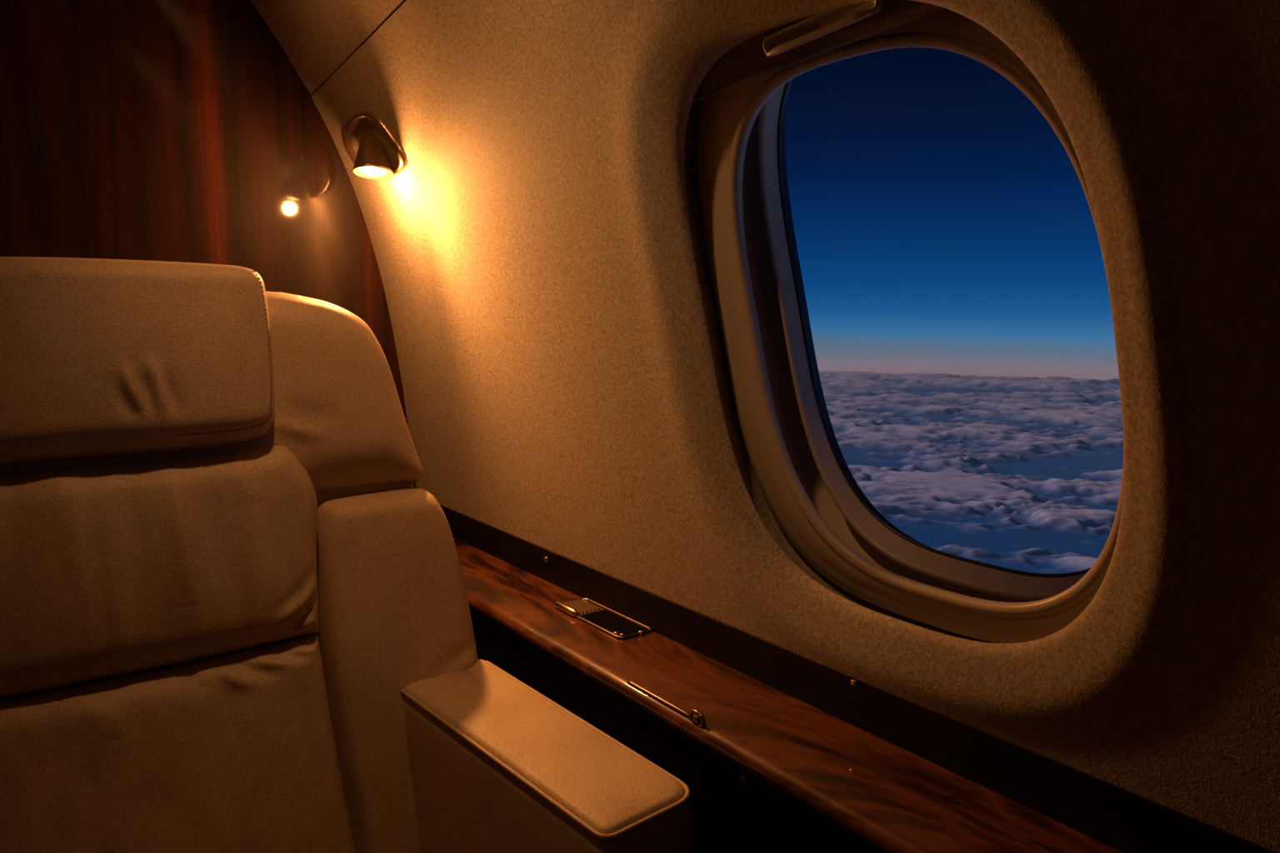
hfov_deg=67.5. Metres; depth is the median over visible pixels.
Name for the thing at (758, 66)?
shade
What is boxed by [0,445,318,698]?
cushion
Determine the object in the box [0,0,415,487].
wall
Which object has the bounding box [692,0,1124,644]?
window
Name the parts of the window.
shade handle, frame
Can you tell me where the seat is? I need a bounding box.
[0,256,693,852]
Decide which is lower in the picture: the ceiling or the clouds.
the clouds
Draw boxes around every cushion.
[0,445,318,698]
[0,633,355,852]
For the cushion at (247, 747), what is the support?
on the seat
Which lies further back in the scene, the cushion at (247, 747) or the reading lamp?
the reading lamp
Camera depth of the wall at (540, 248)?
0.81 m
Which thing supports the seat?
on the floor
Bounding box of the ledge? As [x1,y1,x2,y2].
[439,504,1276,852]
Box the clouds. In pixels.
[818,370,1123,574]
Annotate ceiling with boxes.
[250,0,404,94]
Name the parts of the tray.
ribbed lid, glass panel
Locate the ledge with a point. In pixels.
(776, 749)
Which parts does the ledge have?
latch rod, edge moulding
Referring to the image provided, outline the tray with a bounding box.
[554,597,652,639]
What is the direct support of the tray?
on the ledge
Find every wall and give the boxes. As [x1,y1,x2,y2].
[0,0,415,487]
[311,0,1279,852]
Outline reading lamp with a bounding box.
[343,110,407,179]
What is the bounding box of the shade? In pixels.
[692,0,944,102]

